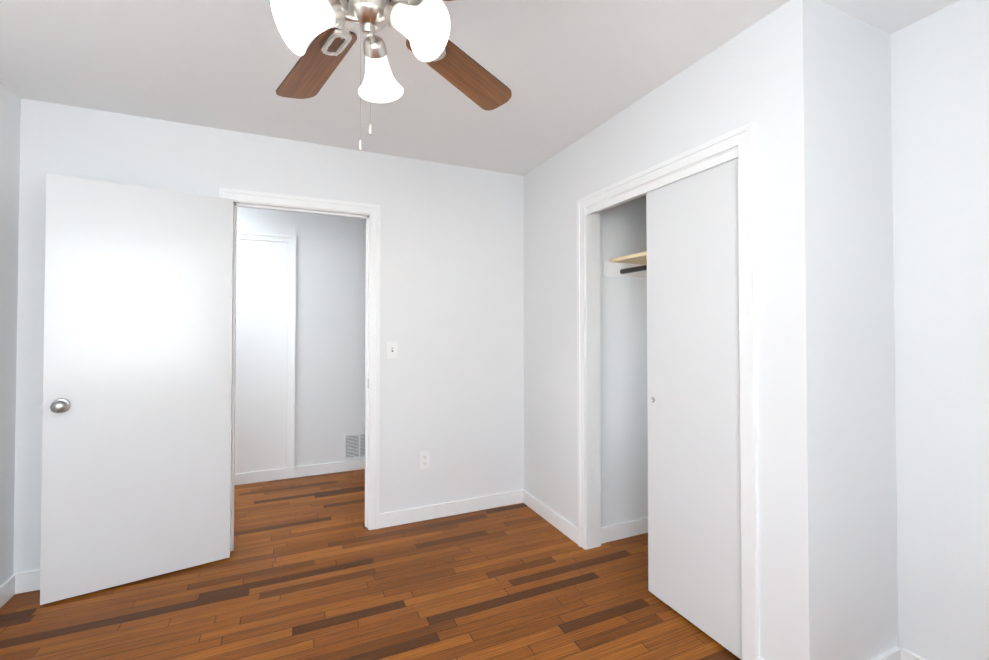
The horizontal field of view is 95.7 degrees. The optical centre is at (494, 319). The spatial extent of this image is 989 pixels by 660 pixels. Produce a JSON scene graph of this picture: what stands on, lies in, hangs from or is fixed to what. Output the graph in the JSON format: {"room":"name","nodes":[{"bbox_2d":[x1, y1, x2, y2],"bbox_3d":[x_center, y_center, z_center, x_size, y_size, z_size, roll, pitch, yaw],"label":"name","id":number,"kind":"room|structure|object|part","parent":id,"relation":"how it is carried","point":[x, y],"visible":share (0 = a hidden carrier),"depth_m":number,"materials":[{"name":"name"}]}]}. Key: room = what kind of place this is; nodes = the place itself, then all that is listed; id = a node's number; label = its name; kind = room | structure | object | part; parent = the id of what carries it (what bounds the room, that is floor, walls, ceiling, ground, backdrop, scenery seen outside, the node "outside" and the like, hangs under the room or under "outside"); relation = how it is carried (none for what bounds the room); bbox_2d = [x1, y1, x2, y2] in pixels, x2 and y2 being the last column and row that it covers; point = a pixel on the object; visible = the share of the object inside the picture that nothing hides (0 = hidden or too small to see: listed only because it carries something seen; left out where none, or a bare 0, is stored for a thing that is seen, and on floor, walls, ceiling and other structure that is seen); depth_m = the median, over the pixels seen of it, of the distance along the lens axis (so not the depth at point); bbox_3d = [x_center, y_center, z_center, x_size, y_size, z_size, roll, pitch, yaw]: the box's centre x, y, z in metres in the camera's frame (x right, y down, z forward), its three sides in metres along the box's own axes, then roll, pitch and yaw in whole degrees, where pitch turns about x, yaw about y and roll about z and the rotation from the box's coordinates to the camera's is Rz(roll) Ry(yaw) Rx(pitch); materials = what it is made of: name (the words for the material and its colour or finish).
{"room":"empty bedroom","nodes":[
{"label":"empty bedroom","id":0,"kind":"room"},
{"bbox_2d":[0,81,20,585],"bbox_3d":[-1.665,0.091,0.513,0.120,2.440,3.900,0,-1,-24],"label":"wall","id":1,"kind":"structure","parent":0,"point":[10,110],"depth_m":2.14,"materials":[{"name":"white paint"}]},
{"bbox_2d":[0,574,19,607],"bbox_3d":[-1.604,1.266,0.522,0.014,0.090,3.660,0,-1,-24],"label":"baseboard","id":2,"kind":"structure","parent":1,"relation":"attached to","point":[11,586],"depth_m":2.14,"materials":[{"name":"white paint"}]},
{"bbox_2d":[13,98,523,574],"bbox_3d":[-0.846,0.128,2.947,3.360,2.440,0.120,0,-1,-24],"label":"wall","id":3,"kind":"structure","parent":0,"point":[452,306],"depth_m":2.98,"materials":[{"name":"white paint"}]},
{"bbox_2d":[15,570,39,592],"bbox_3d":[-1.949,1.295,2.364,0.823,0.090,0.014,0,-1,-24],"label":"baseboard","id":4,"kind":"structure","parent":3,"relation":"attached to","point":[29,581],"depth_m":2.21,"materials":[{"name":"white paint"}]},
{"bbox_2d":[40,173,233,604],"bbox_3d":[-1.806,0.320,2.322,0.781,2.014,0.167,1,-1,-35],"label":"door","id":5,"kind":"structure","parent":3,"relation":"in","point":[135,406],"depth_m":2.28,"materials":[{"name":"white paint"}]},
{"bbox_2d":[219,188,380,551],"bbox_3d":[-1.188,0.297,2.792,0.904,2.097,0.156,0,-1,-24],"label":"door frame","id":6,"kind":"structure","parent":3,"relation":"attached to","point":[370,213],"depth_m":2.88,"materials":[{"name":"white paint"}]},
{"bbox_2d":[387,341,397,358],"bbox_3d":[-0.672,0.198,2.950,0.070,0.115,0.015,0,-1,-24],"label":"switch plate","id":7,"kind":"object","parent":3,"relation":"attached to","point":[392,349],"visible":1,"depth_m":2.95,"materials":[{"name":"white plastic"}]},
{"bbox_2d":[419,451,429,468],"bbox_3d":[-0.473,0.950,3.031,0.070,0.115,0.008,0,-1,-24],"label":"electrical outlet","id":8,"kind":"object","parent":3,"relation":"attached to","point":[424,460],"visible":1,"depth_m":3.03,"materials":[{"name":"white plastic"}]},
{"bbox_2d":[379,490,523,527],"bbox_3d":[-0.262,1.306,3.116,1.063,0.090,0.014,0,-1,-24],"label":"baseboard","id":9,"kind":"structure","parent":3,"relation":"attached to","point":[411,515],"depth_m":3.09,"materials":[{"name":"white paint"}]},
{"bbox_2d":[237,207,365,467],"bbox_3d":[-1.782,0.144,3.942,4.260,2.440,0.120,0,-1,-24],"label":"wall","id":10,"kind":"structure","parent":0,"point":[330,332],"depth_m":4.00,"materials":[{"name":"white paint"}]},
{"bbox_2d":[235,231,295,477],"bbox_3d":[-2.138,0.311,3.705,0.894,2.097,0.018,0,-1,-24],"label":"door","id":11,"kind":"structure","parent":10,"relation":"attached to","point":[265,376],"depth_m":3.80,"materials":[{"name":"white paint"}]},
{"bbox_2d":[234,459,364,484],"bbox_3d":[-1.755,1.318,3.863,4.260,0.090,0.014,0,-1,-24],"label":"baseboard","id":12,"kind":"structure","parent":10,"relation":"attached to","point":[333,467],"depth_m":3.89,"materials":[{"name":"white paint"}]},
{"bbox_2d":[343,432,364,460],"bbox_3d":[-1.181,1.151,4.125,0.400,0.240,0.008,0,-1,-24],"label":"air vent","id":13,"kind":"object","parent":10,"relation":"in","point":[353,446],"visible":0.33,"depth_m":4.08,"materials":[{"name":"white metal"}]},
{"bbox_2d":[0,469,740,659],"bbox_3d":[-0.339,1.381,1.791,3.960,0.100,5.350,0,-1,-24],"label":"floor","id":14,"kind":"structure","parent":0,"point":[312,567],"depth_m":2.13,"materials":[{"name":"brown wood"}]},
{"bbox_2d":[0,0,959,175],"bbox_3d":[-0.339,-1.159,1.830,3.960,0.100,5.350,0,-1,-24],"label":"ceiling","id":15,"kind":"structure","parent":0,"point":[567,73],"depth_m":1.95,"materials":[{"name":"white paint"}]},
{"bbox_2d":[270,0,511,150],"bbox_3d":[-0.372,-0.766,1.140,1.234,0.707,1.282,0,-1,-24],"label":"ceiling fan","id":16,"kind":"object","parent":15,"relation":"hanging from","point":[423,27],"visible":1,"depth_m":1.23,"materials":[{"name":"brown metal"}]},
{"bbox_3d":[-0.555,-0.831,1.434,0.136,0.030,0.611,-13,8,-39],"label":"blade","id":17,"kind":"part","parent":16,"relation":"part of","materials":[{"name":"brown wood"}]},
{"bbox_3d":[-0.134,-0.831,1.461,0.136,0.030,0.611,-13,-8,32],"label":"blade","id":18,"kind":"part","parent":16,"relation":"part of","materials":[{"name":"brown wood"}]},
{"bbox_2d":[600,195,647,526],"bbox_3d":[0.665,0.131,3.145,0.440,2.440,0.750,0,-1,-24],"label":"wall","id":19,"kind":"structure","parent":0,"point":[624,411],"depth_m":2.79,"materials":[{"name":"white paint"}]},
{"bbox_2d":[601,251,646,278],"bbox_3d":[1.072,-0.326,2.288,0.400,0.109,1.160,0,-1,-24],"label":"closet shelf","id":20,"kind":"object","parent":19,"relation":"attached to","point":[632,266],"visible":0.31,"depth_m":2.74,"materials":[{"name":"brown wood"}]},
{"bbox_2d":[601,517,647,543],"bbox_3d":[0.807,1.301,2.772,0.410,0.090,0.014,0,-1,-24],"label":"baseboard","id":21,"kind":"structure","parent":19,"relation":"attached to","point":[614,532],"depth_m":2.76,"materials":[{"name":"white paint"}]},
{"bbox_2d":[524,0,827,659],"bbox_3d":[0.679,0.121,2.450,0.100,2.440,2.030,0,-1,-24],"label":"wall","id":22,"kind":"structure","parent":0,"point":[764,75],"depth_m":1.63,"materials":[{"name":"white paint"}]},
{"bbox_2d":[524,490,577,543],"bbox_3d":[0.366,1.304,2.994,0.014,0.090,0.690,0,-1,-24],"label":"baseboard","id":23,"kind":"structure","parent":22,"relation":"attached to","point":[563,525],"depth_m":2.94,"materials":[{"name":"white paint"}]},
{"bbox_2d":[577,122,759,659],"bbox_3d":[0.782,0.303,2.196,0.120,2.067,1.134,0,-1,-24],"label":"trim","id":24,"kind":"structure","parent":22,"relation":"attached to","point":[739,143],"depth_m":1.93,"materials":[{"name":"white paint"}]},
{"bbox_2d":[646,158,741,659],"bbox_3d":[0.870,0.334,1.973,0.033,1.972,0.518,0,-1,-24],"label":"closet door","id":25,"kind":"structure","parent":22,"relation":"in","point":[694,465],"depth_m":1.94,"materials":[{"name":"white paint"}]},
{"bbox_2d":[821,1,898,659],"bbox_3d":[1.315,0.109,1.688,0.440,2.440,0.120,0,-1,-24],"label":"wall","id":26,"kind":"structure","parent":0,"point":[861,508],"depth_m":1.63,"materials":[{"name":"white paint"}]},
{"bbox_2d":[872,646,903,659],"bbox_3d":[1.276,1.283,1.580,0.524,0.090,0.014,0,-1,-24],"label":"baseboard","id":27,"kind":"structure","parent":26,"relation":"attached to","point":[896,653],"depth_m":1.67,"materials":[{"name":"white paint"}]},
{"bbox_2d":[890,0,988,659],"bbox_3d":[1.251,0.122,2.519,0.120,2.440,5.190,0,-1,-24],"label":"wall","id":28,"kind":"structure","parent":0,"point":[940,111],"depth_m":1.60,"materials":[{"name":"white paint"}]},
{"bbox_2d":[904,648,925,659],"bbox_3d":[1.859,1.273,0.972,0.014,0.090,1.600,0,-1,-24],"label":"baseboard","id":29,"kind":"structure","parent":28,"relation":"attached to","point":[908,655],"depth_m":1.66,"materials":[{"name":"white paint"}]}
]}

